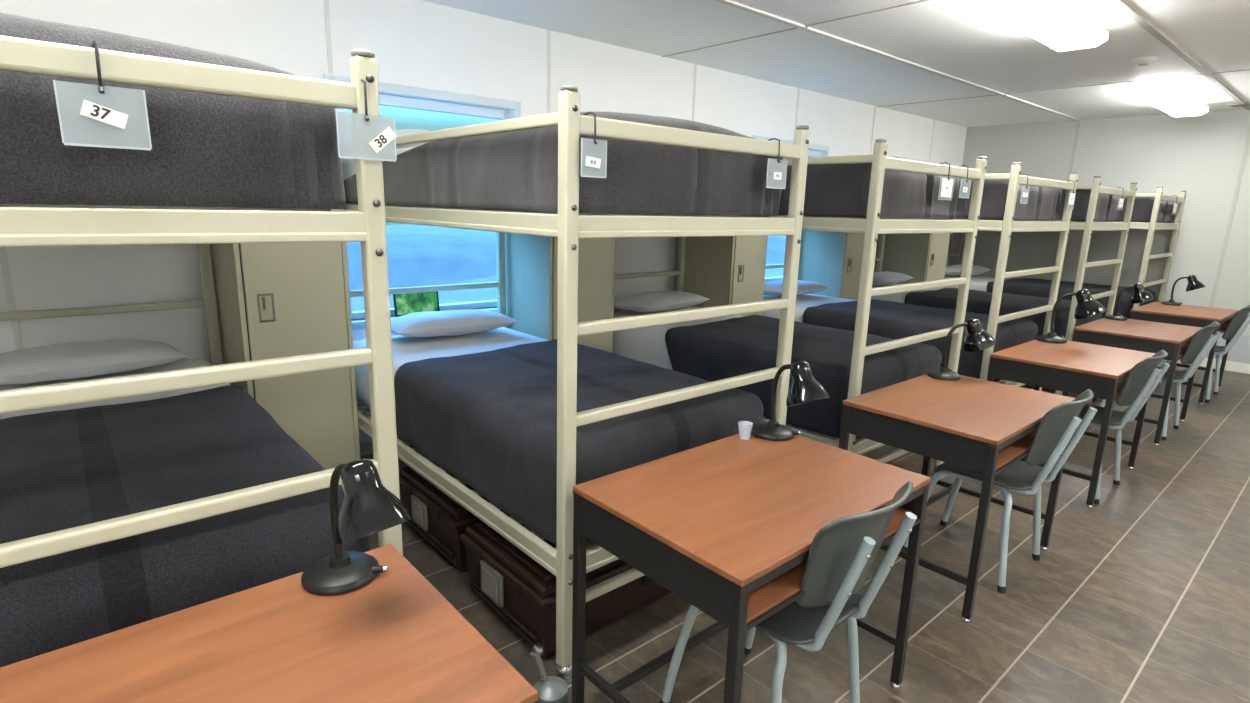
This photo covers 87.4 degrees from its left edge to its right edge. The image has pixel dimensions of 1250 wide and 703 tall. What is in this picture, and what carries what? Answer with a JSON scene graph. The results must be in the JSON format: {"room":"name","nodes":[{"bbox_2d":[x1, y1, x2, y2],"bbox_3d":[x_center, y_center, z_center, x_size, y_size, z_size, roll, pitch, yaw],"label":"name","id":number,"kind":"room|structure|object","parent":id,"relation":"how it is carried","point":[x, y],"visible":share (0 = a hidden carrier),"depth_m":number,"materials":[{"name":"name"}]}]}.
{"room":"dormitory","nodes":[
{"label":"dormitory","id":0,"kind":"room"},
{"bbox_2d":[0,0,966,441],"bbox_3d":[-0.021,-0.936,5.159,11.800,2.670,0.120,-9,17,-40],"label":"wall","id":1,"kind":"structure","parent":0,"point":[414,43],"depth_m":3.76,"materials":[{"name":"white paint"}]},
{"bbox_2d":[359,439,409,455],"bbox_3d":[-0.019,0.337,5.383,11.778,0.090,0.015,-9,17,-40],"label":"baseboard","id":2,"kind":"structure","parent":1,"relation":"attached to","point":[366,447],"depth_m":4.03,"materials":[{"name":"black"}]},
{"bbox_2d":[323,74,520,329],"bbox_3d":[-1.192,-0.886,4.081,1.230,1.400,0.145,-9,17,-40],"label":"window","id":3,"kind":"structure","parent":1,"relation":"in","point":[384,99],"depth_m":4.00,"materials":[{"name":"white"}]},
{"bbox_2d":[393,291,439,316],"bbox_3d":[-1.300,-0.310,4.085,0.290,0.164,0.033,-9,17,-40],"label":"picture card","id":4,"kind":"object","parent":3,"relation":"on","point":[408,303],"visible":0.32,"depth_m":4.07,"materials":[{"name":"green paper"}]},
{"bbox_2d":[0,0,934,349],"bbox_3d":[-0.001,-0.970,5.084,9.964,2.570,0.004,-9,17,-40],"label":"trim","id":5,"kind":"structure","parent":1,"relation":"attached to","point":[3,257],"depth_m":3.48,"materials":[{"name":"white plastic"}]},
{"bbox_2d":[752,135,829,282],"bbox_3d":[1.572,-1.337,6.438,1.250,1.400,0.145,-9,17,-40],"label":"window","id":6,"kind":"structure","parent":1,"relation":"in","point":[811,153],"depth_m":6.54,"materials":[{"name":"white"}]},
{"bbox_2d":[360,361,1249,702],"bbox_3d":[1.800,0.929,3.381,12.000,0.100,5.790,-9,17,-40],"label":"floor","id":7,"kind":"structure","parent":0,"point":[1141,594],"depth_m":2.65,"materials":[{"name":"tile"}]},
{"bbox_2d":[0,35,402,567],"bbox_3d":[-1.745,0.116,2.097,1.156,1.859,2.305,-9,17,-40],"label":"bunk bed","id":8,"kind":"object","parent":7,"relation":"on","point":[19,226],"visible":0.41,"depth_m":1.32,"materials":[{"name":"beige metal"}]},
{"bbox_2d":[53,40,151,149],"bbox_3d":[-0.916,-0.448,1.143,0.124,0.179,0.062,-9,17,-40],"label":"number tag","id":9,"kind":"object","parent":8,"relation":"attached to","point":[90,115],"visible":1,"depth_m":1.13,"materials":[{"name":"grey plastic"}]},
{"bbox_2d":[0,359,229,418],"bbox_3d":[-1.756,0.428,2.171,1.026,0.342,2.145,-9,17,-40],"label":"mattress","id":10,"kind":"object","parent":8,"relation":"on","point":[188,363],"visible":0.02,"depth_m":2.62,"materials":[{"name":"white fabric"}]},
{"bbox_2d":[0,339,188,384],"bbox_3d":[-2.269,0.038,2.716,0.720,0.140,0.419,-10,17,-42],"label":"pillow","id":11,"kind":"object","parent":10,"relation":"on","point":[75,360],"visible":1,"depth_m":2.61,"materials":[{"name":"white fabric"}]},
{"bbox_2d":[0,385,369,667],"bbox_3d":[-1.497,0.482,1.872,1.080,0.367,1.401,-9,17,-40],"label":"blanket","id":12,"kind":"object","parent":10,"relation":"on","point":[62,469],"visible":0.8,"depth_m":1.59,"materials":[{"name":"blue fabric"}]},
{"bbox_2d":[0,204,330,210],"bbox_3d":[-1.731,-0.557,1.953,1.006,0.259,2.140,-9,17,-40],"label":"mattress","id":13,"kind":"object","parent":8,"relation":"on","point":[1,205],"visible":0.12,"depth_m":1.29,"materials":[{"name":"white fabric"}]},
{"bbox_2d":[0,13,345,208],"bbox_3d":[-1.478,-0.557,1.656,1.056,0.341,1.450,-9,17,-40],"label":"blanket","id":14,"kind":"object","parent":13,"relation":"on","point":[208,150],"visible":0.67,"depth_m":1.26,"materials":[{"name":"grey fabric"}]},
{"bbox_2d":[335,79,396,161],"bbox_3d":[-0.573,-0.508,1.434,0.129,0.171,0.062,-9,17,-40],"label":"number tag","id":15,"kind":"object","parent":8,"relation":"attached to","point":[365,136],"visible":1,"depth_m":1.42,"materials":[{"name":"grey plastic"}]},
{"bbox_2d":[0,544,537,702],"bbox_3d":[-0.704,0.933,1.109,0.915,0.750,0.625,-9,17,-40],"label":"desk","id":16,"kind":"object","parent":7,"relation":"on","point":[395,637],"visible":1,"depth_m":1.16,"materials":[{"name":"brown wood"}]},
{"bbox_2d":[301,458,411,594],"bbox_3d":[-0.552,0.350,1.331,0.302,0.300,0.154,12,16,40],"label":"desk lamp","id":17,"kind":"object","parent":16,"relation":"on","point":[367,508],"visible":1,"depth_m":1.27,"materials":[{"name":"black plastic"}]},
{"bbox_2d":[372,565,387,573],"bbox_3d":[-0.529,0.470,1.411,0.032,0.016,0.026,-9,17,-40],"label":"switch","id":18,"kind":"object","parent":17,"relation":"attached to","point":[376,569],"depth_m":1.40,"materials":[{"name":"silver metal"}]},
{"bbox_2d":[210,209,359,484],"bbox_3d":[-1.721,-0.122,3.302,0.480,1.800,0.612,-9,17,-40],"label":"locker","id":19,"kind":"object","parent":7,"relation":"on","point":[274,300],"visible":0.39,"depth_m":3.10,"materials":[{"name":"beige metal"}]},
{"bbox_2d":[399,463,505,571],"bbox_3d":[-0.610,0.698,3.183,0.794,0.310,0.636,-9,17,-40],"label":"trunk","id":20,"kind":"object","parent":7,"relation":"on","point":[436,516],"visible":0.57,"depth_m":2.87,"materials":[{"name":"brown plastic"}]},
{"bbox_2d":[529,644,567,702],"bbox_3d":[-0.243,1.026,2.087,0.109,0.166,0.130,-9,17,-40],"label":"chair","id":21,"kind":"object","parent":7,"relation":"on","point":[550,689],"visible":0.96,"depth_m":2.08,"materials":[{"name":"grey metal"}]},
{"bbox_2d":[505,233,614,352],"bbox_3d":[-0.454,-0.328,4.382,0.515,1.800,0.612,-9,17,-40],"label":"locker","id":22,"kind":"object","parent":7,"relation":"on","point":[531,261],"visible":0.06,"depth_m":4.17,"materials":[{"name":"beige metal"}]},
{"bbox_2d":[460,513,672,657],"bbox_3d":[-0.165,0.827,2.662,0.824,0.310,0.591,-9,17,-40],"label":"trunk","id":23,"kind":"object","parent":7,"relation":"on","point":[513,584],"visible":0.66,"depth_m":2.38,"materials":[{"name":"brown plastic"}]},
{"bbox_2d":[344,85,809,683],"bbox_3d":[-0.498,-0.087,3.160,1.156,1.859,2.305,-9,17,-40],"label":"bunk bed","id":24,"kind":"object","parent":7,"relation":"on","point":[567,225],"visible":0.51,"depth_m":2.15,"materials":[{"name":"beige metal"}]},
{"bbox_2d":[353,327,549,411],"bbox_3d":[-0.510,0.225,3.234,1.026,0.342,2.145,-9,17,-40],"label":"mattress","id":25,"kind":"object","parent":24,"relation":"on","point":[405,349],"visible":0.09,"depth_m":3.55,"materials":[{"name":"white fabric"}]},
{"bbox_2d":[391,309,519,336],"bbox_3d":[-1.022,-0.168,3.779,0.720,0.144,0.419,-8,16,-37],"label":"pillow","id":26,"kind":"object","parent":25,"relation":"on","point":[449,322],"visible":0.96,"depth_m":3.63,"materials":[{"name":"white fabric"}]},
{"bbox_2d":[394,339,763,543],"bbox_3d":[-0.262,0.278,2.950,1.076,0.371,1.432,-9,17,-40],"label":"blanket","id":27,"kind":"object","parent":25,"relation":"on","point":[488,419],"visible":0.79,"depth_m":2.56,"materials":[{"name":"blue fabric"}]},
{"bbox_2d":[341,147,768,217],"bbox_3d":[-0.484,-0.773,3.013,1.006,0.286,2.140,-9,17,-40],"label":"mattress","id":28,"kind":"object","parent":24,"relation":"on","point":[348,165],"visible":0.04,"depth_m":2.50,"materials":[{"name":"white"}]},
{"bbox_2d":[395,129,431,148],"bbox_3d":[-1.001,-1.126,3.555,0.780,0.125,0.420,-9,17,-40],"label":"pillow","id":29,"kind":"object","parent":28,"relation":"on","point":[400,132],"visible":0.09,"depth_m":3.30,"materials":[{"name":"white fabric"}]},
{"bbox_2d":[343,112,782,215],"bbox_3d":[-0.443,-0.818,2.956,1.058,0.338,2.096,-9,17,-40],"label":"blanket","id":30,"kind":"object","parent":28,"relation":"on","point":[514,170],"visible":0.7,"depth_m":2.19,"materials":[{"name":"grey fabric"}]},
{"bbox_2d":[581,111,606,177],"bbox_3d":[-0.090,-0.578,1.826,0.070,0.179,0.071,3,13,8],"label":"number tag","id":31,"kind":"object","parent":24,"relation":"hanging from","point":[593,151],"visible":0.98,"depth_m":1.83,"materials":[{"name":"grey plastic"}]},
{"bbox_2d":[766,138,787,188],"bbox_3d":[0.539,-0.685,2.384,0.114,0.179,0.062,-9,17,-40],"label":"number tag","id":32,"kind":"object","parent":24,"relation":"hanging from","point":[776,168],"visible":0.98,"depth_m":2.37,"materials":[{"name":"grey plastic"}]},
{"bbox_2d":[676,236,767,315],"bbox_3d":[0.794,-0.532,5.446,0.430,1.800,0.612,-9,17,-40],"label":"locker","id":33,"kind":"object","parent":7,"relation":"on","point":[724,270],"visible":0.28,"depth_m":5.21,"materials":[{"name":"beige metal"}]},
{"bbox_2d":[572,433,930,702],"bbox_3d":[0.388,0.755,2.040,0.915,0.750,0.625,-9,17,-40],"label":"desk","id":34,"kind":"object","parent":7,"relation":"on","point":[728,526],"visible":0.91,"depth_m":1.84,"materials":[{"name":"brown wood"}]},
{"bbox_2d":[738,421,752,439],"bbox_3d":[0.426,0.281,2.321,0.052,0.055,0.052,-9,17,-40],"label":"plastic cup","id":35,"kind":"object","parent":34,"relation":"on","point":[745,427],"visible":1,"depth_m":2.31,"materials":[{"name":"white plastic"}]},
{"bbox_2d":[751,361,829,440],"bbox_3d":[0.575,0.169,2.280,0.154,0.300,0.302,-5,14,-29],"label":"desk lamp","id":36,"kind":"object","parent":34,"relation":"on","point":[804,388],"visible":1,"depth_m":2.21,"materials":[{"name":"black plastic"}]},
{"bbox_2d":[792,430,800,434],"bbox_3d":[0.613,0.292,2.347,0.030,0.016,0.031,-9,17,-40],"label":"switch","id":37,"kind":"object","parent":36,"relation":"attached to","point":[794,432],"depth_m":2.34,"materials":[{"name":"silver metal"}]},
{"bbox_2d":[747,507,916,622],"bbox_3d":[0.394,0.516,1.986,0.887,0.012,0.597,-9,17,-40],"label":"shelf","id":38,"kind":"object","parent":34,"relation":"attached to","point":[771,597],"depth_m":1.62,"materials":[{"name":"brown wood"}]},
{"bbox_2d":[659,481,916,702],"bbox_3d":[0.471,0.738,1.913,0.448,0.850,0.586,-9,17,-40],"label":"chair","id":39,"kind":"object","parent":7,"relation":"on","point":[842,554],"visible":0.63,"depth_m":1.70,"materials":[{"name":"grey plastic"}]},
{"bbox_2d":[614,139,986,474],"bbox_3d":[0.778,-0.295,4.248,1.156,1.859,2.305,-9,17,-40],"label":"bunk bed","id":40,"kind":"object","parent":7,"relation":"on","point":[872,225],"visible":0.27,"depth_m":3.18,"materials":[{"name":"beige metal"}]},
{"bbox_2d":[613,307,744,369],"bbox_3d":[0.767,0.016,4.322,1.026,0.342,2.145,-9,17,-40],"label":"mattress","id":41,"kind":"object","parent":40,"relation":"on","point":[643,344],"visible":0.14,"depth_m":4.33,"materials":[{"name":"white fabric"}]},
{"bbox_2d":[614,291,710,311],"bbox_3d":[0.254,-0.375,4.867,0.720,0.147,0.419,-11,18,-44],"label":"pillow","id":42,"kind":"object","parent":41,"relation":"on","point":[651,301],"visible":0.98,"depth_m":4.69,"materials":[{"name":"white fabric"}]},
{"bbox_2d":[665,315,941,437],"bbox_3d":[1.041,0.075,4.009,1.073,0.366,1.362,-9,17,-40],"label":"blanket","id":43,"kind":"object","parent":41,"relation":"on","point":[718,350],"visible":0.6,"depth_m":3.66,"materials":[{"name":"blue fabric"}]},
{"bbox_2d":[779,215,953,219],"bbox_3d":[0.792,-0.968,4.104,1.006,0.259,2.140,-9,17,-40],"label":"mattress","id":44,"kind":"object","parent":40,"relation":"on","point":[779,215],"visible":0.02,"depth_m":3.24,"materials":[{"name":"white fabric"}]},
{"bbox_2d":[779,156,965,218],"bbox_3d":[1.048,-0.950,3.810,1.057,0.302,1.455,-9,17,-40],"label":"blanket","id":45,"kind":"object","parent":44,"relation":"on","point":[833,190],"visible":0.38,"depth_m":3.15,"materials":[{"name":"grey fabric"}]},
{"bbox_2d":[938,162,954,199],"bbox_3d":[1.601,-0.856,3.289,0.154,0.184,0.062,-9,17,-40],"label":"number tag","id":46,"kind":"object","parent":40,"relation":"attached to","point":[946,187],"visible":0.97,"depth_m":3.27,"materials":[{"name":"grey plastic"}]},
{"bbox_2d":[958,165,971,197],"bbox_3d":[1.767,-0.890,3.429,0.124,0.169,0.062,-9,17,-40],"label":"number tag","id":47,"kind":"object","parent":40,"relation":"attached to","point":[965,185],"visible":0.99,"depth_m":3.42,"materials":[{"name":"grey plastic"}]},
{"bbox_2d":[798,230,864,299],"bbox_3d":[2.023,-0.732,6.494,0.495,1.800,0.612,-9,17,-40],"label":"locker","id":48,"kind":"object","parent":7,"relation":"on","point":[833,260],"visible":0.23,"depth_m":6.22,"materials":[{"name":"beige metal"}]},
{"bbox_2d":[875,233,949,288],"bbox_3d":[3.324,-0.945,7.603,0.500,1.800,0.612,-9,17,-40],"label":"locker","id":49,"kind":"object","parent":7,"relation":"on","point":[920,256],"visible":0.31,"depth_m":7.36,"materials":[{"name":"beige metal"}]},
{"bbox_2d":[765,162,1077,390],"bbox_3d":[1.994,-0.494,5.285,1.156,1.859,2.305,-9,17,-40],"label":"bunk bed","id":50,"kind":"object","parent":7,"relation":"on","point":[1007,225],"visible":0.32,"depth_m":4.16,"materials":[{"name":"beige metal"}]},
{"bbox_2d":[762,294,857,322],"bbox_3d":[1.982,-0.182,5.359,1.026,0.342,2.145,-9,17,-40],"label":"mattress","id":51,"kind":"object","parent":50,"relation":"on","point":[804,301],"visible":0.09,"depth_m":5.63,"materials":[{"name":"white fabric"}]},
{"bbox_2d":[764,280,830,295],"bbox_3d":[1.470,-0.574,5.904,0.720,0.140,0.419,-9,16,-38],"label":"pillow","id":52,"kind":"object","parent":51,"relation":"on","point":[773,288],"visible":0.57,"depth_m":5.75,"materials":[{"name":"white fabric"}]},
{"bbox_2d":[803,299,1037,381],"bbox_3d":[2.241,-0.129,5.067,1.076,0.367,1.415,-9,17,-40],"label":"blanket","id":53,"kind":"object","parent":51,"relation":"on","point":[888,319],"visible":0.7,"depth_m":4.72,"materials":[{"name":"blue fabric"}]},
{"bbox_2d":[962,219,1049,221],"bbox_3d":[2.007,-1.166,5.141,1.006,0.259,2.140,-9,17,-40],"label":"mattress","id":54,"kind":"object","parent":50,"relation":"on","point":[962,219],"visible":0.02,"depth_m":4.23,"materials":[{"name":"white"}]},
{"bbox_2d":[963,175,1061,220],"bbox_3d":[2.262,-1.146,4.847,1.057,0.299,1.452,-9,17,-40],"label":"blanket","id":55,"kind":"object","parent":54,"relation":"on","point":[1044,204],"visible":0.22,"depth_m":4.17,"materials":[{"name":"grey fabric"}]},
{"bbox_2d":[1020,174,1029,203],"bbox_3d":[2.424,-0.993,3.990,0.114,0.179,0.062,-9,17,-40],"label":"number tag","id":56,"kind":"object","parent":50,"relation":"hanging from","point":[1025,189],"visible":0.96,"depth_m":3.98,"materials":[{"name":"grey plastic"}]},
{"bbox_2d":[1066,180,1075,209],"bbox_3d":[3.103,-1.094,4.572,0.134,0.199,0.062,-9,17,-40],"label":"number tag","id":57,"kind":"object","parent":50,"relation":"attached to","point":[1072,194],"visible":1,"depth_m":4.55,"materials":[{"name":"grey plastic"}]},
{"bbox_2d":[839,374,1075,622],"bbox_3d":[1.478,0.577,2.969,0.915,0.750,0.625,-9,17,-40],"label":"desk","id":58,"kind":"object","parent":7,"relation":"on","point":[985,427],"visible":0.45,"depth_m":2.69,"materials":[{"name":"brown wood"}]},
{"bbox_2d":[927,318,995,379],"bbox_3d":[1.674,-0.018,3.249,0.302,0.300,0.154,1,13,-1],"label":"desk lamp","id":59,"kind":"object","parent":58,"relation":"on","point":[977,338],"visible":1,"depth_m":3.21,"materials":[{"name":"black plastic"}]},
{"bbox_2d":[996,429,1036,469],"bbox_3d":[1.485,0.338,2.916,0.887,0.012,0.597,-9,17,-40],"label":"shelf","id":60,"kind":"object","parent":58,"relation":"attached to","point":[1017,450],"depth_m":2.62,"materials":[{"name":"brown wood"}]},
{"bbox_2d":[901,389,1096,592],"bbox_3d":[1.657,0.548,2.909,0.448,0.850,0.586,-9,17,-40],"label":"chair","id":61,"kind":"object","parent":7,"relation":"on","point":[1054,440],"visible":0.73,"depth_m":2.73,"materials":[{"name":"grey"}]},
{"bbox_2d":[875,176,1137,394],"bbox_3d":[3.248,-0.698,6.354,1.156,1.859,2.305,-9,17,-40],"label":"bunk bed","id":62,"kind":"object","parent":7,"relation":"on","point":[1089,225],"visible":0.29,"depth_m":5.26,"materials":[{"name":"beige metal"}]},
{"bbox_2d":[871,284,938,302],"bbox_3d":[3.236,-0.386,6.427,1.026,0.342,2.145,-9,17,-40],"label":"mattress","id":63,"kind":"object","parent":62,"relation":"on","point":[896,297],"visible":0.06,"depth_m":6.43,"materials":[{"name":"white fabric"}]},
{"bbox_2d":[872,271,913,284],"bbox_3d":[2.723,-0.777,6.972,0.720,0.146,0.419,-10,17,-43],"label":"pillow","id":64,"kind":"object","parent":63,"relation":"on","point":[886,277],"visible":0.72,"depth_m":6.78,"materials":[{"name":"white fabric"}]},
{"bbox_2d":[904,288,1101,336],"bbox_3d":[3.500,-0.331,6.127,1.075,0.367,1.396,-9,17,-40],"label":"blanket","id":65,"kind":"object","parent":63,"relation":"on","point":[978,301],"visible":0.45,"depth_m":5.82,"materials":[{"name":"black fabric"}]},
{"bbox_2d":[1117,187,1124,209],"bbox_3d":[4.070,-1.261,5.394,0.154,0.179,0.062,-9,17,-40],"label":"number tag","id":66,"kind":"object","parent":62,"relation":"hanging from","point":[1121,199],"visible":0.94,"depth_m":5.37,"materials":[{"name":"grey plastic"}]},
{"bbox_3d":[3.261,-1.371,6.210,1.006,0.259,2.140,-9,17,-40],"label":"mattress","id":67,"kind":"object","parent":62,"relation":"on","visible":0},
{"bbox_2d":[1059,189,1123,221],"bbox_3d":[3.514,-1.350,5.915,1.054,0.297,1.452,-9,17,-40],"label":"blanket","id":68,"kind":"object","parent":67,"relation":"on","point":[1106,207],"visible":0.17,"depth_m":5.22,"materials":[{"name":"grey fabric"}]},
{"bbox_2d":[947,187,1185,307],"bbox_3d":[4.819,-0.954,7.693,1.156,1.859,2.305,-9,17,-40],"label":"bunk bed","id":69,"kind":"object","parent":7,"relation":"on","point":[1152,226],"visible":0.28,"depth_m":6.65,"materials":[{"name":"beige metal"}]},
{"bbox_2d":[943,275,1009,290],"bbox_3d":[4.807,-0.642,7.766,1.026,0.342,2.145,-9,17,-40],"label":"mattress","id":70,"kind":"object","parent":69,"relation":"on","point":[979,283],"visible":0.11,"depth_m":7.89,"materials":[{"name":"white fabric"}]},
{"bbox_2d":[945,264,990,275],"bbox_3d":[4.294,-1.034,8.312,0.720,0.146,0.419,-9,17,-40],"label":"pillow","id":71,"kind":"object","parent":70,"relation":"on","point":[954,270],"visible":0.62,"depth_m":8.15,"materials":[{"name":"white fabric"}]},
{"bbox_2d":[986,278,1155,318],"bbox_3d":[5.065,-0.589,7.472,1.074,0.366,1.407,-9,17,-40],"label":"blanket","id":72,"kind":"object","parent":70,"relation":"on","point":[1024,286],"visible":0.41,"depth_m":7.21,"materials":[{"name":"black fabric"}]},
{"bbox_2d":[1172,195,1177,214],"bbox_3d":[5.641,-1.508,6.735,0.154,0.199,0.062,-9,17,-40],"label":"number tag","id":73,"kind":"object","parent":69,"relation":"hanging from","point":[1176,203],"visible":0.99,"depth_m":6.72,"materials":[{"name":"grey plastic"}]},
{"bbox_3d":[4.832,-1.627,7.549,1.006,0.259,2.140,-9,17,-40],"label":"mattress","id":74,"kind":"object","parent":69,"relation":"on","visible":0},
{"bbox_2d":[1121,193,1174,222],"bbox_3d":[5.086,-1.607,7.255,1.056,0.298,1.452,-9,17,-40],"label":"blanket","id":75,"kind":"object","parent":74,"relation":"on","point":[1143,206],"visible":0.16,"depth_m":6.51,"materials":[{"name":"grey fabric"}]},
{"bbox_2d":[987,339,1155,507],"bbox_3d":[2.692,0.379,4.004,0.915,0.750,0.625,-9,17,-40],"label":"desk","id":76,"kind":"object","parent":7,"relation":"on","point":[1074,367],"visible":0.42,"depth_m":3.71,"materials":[{"name":"brown wood"}]},
{"bbox_2d":[1035,289,1105,342],"bbox_3d":[2.889,-0.233,4.237,0.357,0.354,0.182,7,14,23],"label":"desk lamp","id":77,"kind":"object","parent":76,"relation":"on","point":[1086,306],"visible":1,"depth_m":4.18,"materials":[{"name":"black plastic"}]},
{"bbox_2d":[1115,377,1127,396],"bbox_3d":[2.698,0.140,3.951,0.887,0.012,0.597,-9,17,-40],"label":"shelf","id":78,"kind":"object","parent":76,"relation":"attached to","point":[1120,384],"depth_m":3.68,"materials":[{"name":"brown wood"}]},
{"bbox_2d":[1024,349,1169,503],"bbox_3d":[2.688,0.380,3.787,0.448,0.850,0.586,-9,17,-40],"label":"chair","id":79,"kind":"object","parent":7,"relation":"on","point":[1144,377],"visible":0.58,"depth_m":3.56,"materials":[{"name":"grey"}]},
{"bbox_2d":[1062,318,1201,445],"bbox_3d":[3.881,0.185,5.018,0.915,0.750,0.625,-9,17,-40],"label":"desk","id":80,"kind":"object","parent":7,"relation":"on","point":[1131,334],"visible":0.59,"depth_m":4.72,"materials":[{"name":"brown wood"}]},
{"bbox_2d":[1104,283,1153,320],"bbox_3d":[4.066,-0.404,5.271,0.302,0.300,0.154,5,13,13],"label":"desk lamp","id":81,"kind":"object","parent":80,"relation":"on","point":[1140,295],"visible":1,"depth_m":5.23,"materials":[{"name":"black plastic"}]},
{"bbox_2d":[1178,342,1189,357],"bbox_3d":[3.888,-0.054,4.965,0.887,0.012,0.597,-9,17,-40],"label":"shelf","id":82,"kind":"object","parent":80,"relation":"attached to","point":[1182,349],"depth_m":4.75,"materials":[{"name":"brown wood"}]},
{"bbox_2d":[1100,321,1220,440],"bbox_3d":[3.949,0.174,4.863,0.448,0.850,0.586,-9,17,-40],"label":"chair","id":83,"kind":"object","parent":7,"relation":"on","point":[1203,340],"visible":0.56,"depth_m":4.63,"materials":[{"name":"grey"}]},
{"bbox_2d":[1129,302,1237,404],"bbox_3d":[5.120,-0.017,6.074,0.915,0.750,0.625,-9,17,-40],"label":"desk","id":84,"kind":"object","parent":7,"relation":"on","point":[1187,315],"visible":0.44,"depth_m":5.79,"materials":[{"name":"brown wood"}]},
{"bbox_2d":[1161,275,1205,305],"bbox_3d":[5.334,-0.587,6.245,0.154,0.300,0.302,-9,17,-40],"label":"desk lamp","id":85,"kind":"object","parent":84,"relation":"on","point":[1193,283],"visible":1,"depth_m":6.18,"materials":[{"name":"black plastic"}]},
{"bbox_2d":[1219,322,1228,331],"bbox_3d":[5.126,-0.256,6.021,0.887,0.012,0.597,-9,17,-40],"label":"shelf","id":86,"kind":"object","parent":84,"relation":"attached to","point":[1224,325],"depth_m":5.88,"materials":[{"name":"brown wood"}]},
{"bbox_2d":[1157,305,1249,402],"bbox_3d":[5.163,-0.018,5.872,0.448,0.850,0.586,-9,17,-40],"label":"chair","id":87,"kind":"object","parent":7,"relation":"on","point":[1239,322],"visible":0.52,"depth_m":5.64,"materials":[{"name":"grey"}]},
{"bbox_2d":[422,0,1249,126],"bbox_3d":[1.873,-1.773,2.778,12.000,0.100,5.790,-9,17,-40],"label":"ceiling","id":88,"kind":"structure","parent":0,"point":[956,38],"depth_m":4.55,"materials":[{"name":"white paint"}]},
{"bbox_2d":[714,0,1080,120],"bbox_3d":[0.882,-1.991,3.898,11.800,0.014,0.040,-9,17,-40],"label":"trim","id":89,"kind":"structure","parent":88,"relation":"attached to","point":[732,3],"depth_m":4.59,"materials":[{"name":"white metal"}]},
{"bbox_2d":[662,0,1249,106],"bbox_3d":[2.131,-1.762,2.998,6.484,0.004,5.570,-9,17,-40],"label":"trim","id":90,"kind":"structure","parent":88,"relation":"attached to","point":[921,0],"depth_m":4.71,"materials":[{"name":"grey"}]},
{"bbox_2d":[962,0,1108,51],"bbox_3d":[2.200,-1.806,3.491,1.444,0.127,0.299,-9,17,-40],"label":"ceiling light","id":91,"kind":"object","parent":88,"relation":"attached to","point":[1061,25],"visible":1,"depth_m":3.48,"materials":[{"name":"white plastic"}]},
{"bbox_2d":[1131,56,1157,65],"bbox_3d":[3.712,-2.072,4.680,0.150,0.046,0.150,-9,17,-40],"label":"smoke detector","id":92,"kind":"object","parent":88,"relation":"attached to","point":[1145,60],"visible":1,"depth_m":4.64,"materials":[{"name":"white plastic"}]},
{"bbox_2d":[1131,81,1208,116],"bbox_3d":[4.955,-2.272,5.918,1.444,0.127,0.299,-9,17,-40],"label":"ceiling light","id":93,"kind":"object","parent":88,"relation":"attached to","point":[1170,97],"visible":1,"depth_m":5.62,"materials":[{"name":"white plastic"}]},
{"bbox_2d":[1109,0,1249,109],"bbox_3d":[2.341,-1.587,2.264,11.800,0.014,1.535,-9,17,-40],"label":"trim","id":94,"kind":"structure","parent":88,"relation":"attached to","point":[1122,5],"depth_m":4.26,"materials":[{"name":"grey metal"}]},
{"bbox_2d":[1229,102,1249,106],"bbox_3d":[6.120,-2.366,6.226,0.180,0.017,0.540,-9,17,-40],"label":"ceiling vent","id":95,"kind":"object","parent":88,"relation":"in","point":[1246,103],"visible":1,"depth_m":6.35,"materials":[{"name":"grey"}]},
{"bbox_2d":[949,109,1249,334],"bbox_3d":[6.330,-1.155,6.911,0.100,2.670,5.790,-9,17,-40],"label":"wall","id":96,"kind":"structure","parent":0,"point":[1200,156],"depth_m":7.29,"materials":[{"name":"white paint"}]},
{"bbox_2d":[1051,121,1249,307],"bbox_3d":[6.292,-1.369,6.831,0.006,2.220,3.032,-9,17,-40],"label":"trim","id":97,"kind":"structure","parent":96,"relation":"attached to","point":[1247,143],"depth_m":6.87,"materials":[{"name":"grey plastic"}]},
{"bbox_2d":[1165,357,1249,373],"bbox_3d":[6.256,0.106,7.143,0.022,0.105,5.570,-9,17,-40],"label":"baseboard","id":98,"kind":"structure","parent":96,"relation":"attached to","point":[1233,366],"depth_m":6.93,"materials":[{"name":"white"}]},
{"bbox_2d":[1206,332,1249,363],"bbox_3d":[6.266,-0.087,7.104,0.010,0.300,5.570,-9,17,-40],"label":"trim","id":99,"kind":"structure","parent":96,"relation":"attached to","point":[1240,352],"depth_m":6.88,"materials":[{"name":"grey paint"}]},
{"label":"outside","id":100,"kind":"structure","parent":0,"visible":0},
{"bbox_2d":[351,225,783,310],"bbox_3d":[-10.296,-5.797,36.006,90.000,0.426,60.000,-9,17,-40],"label":"ground","id":101,"kind":"structure","parent":100,"point":[481,294],"depth_m":20.81,"materials":[{"name":"blue"}]},
{"bbox_2d":[348,233,785,289],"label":"window","id":102,"kind":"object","parent":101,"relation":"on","point":[414,259],"visible":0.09,"depth_m":21.92,"materials":[{"name":"glass"}]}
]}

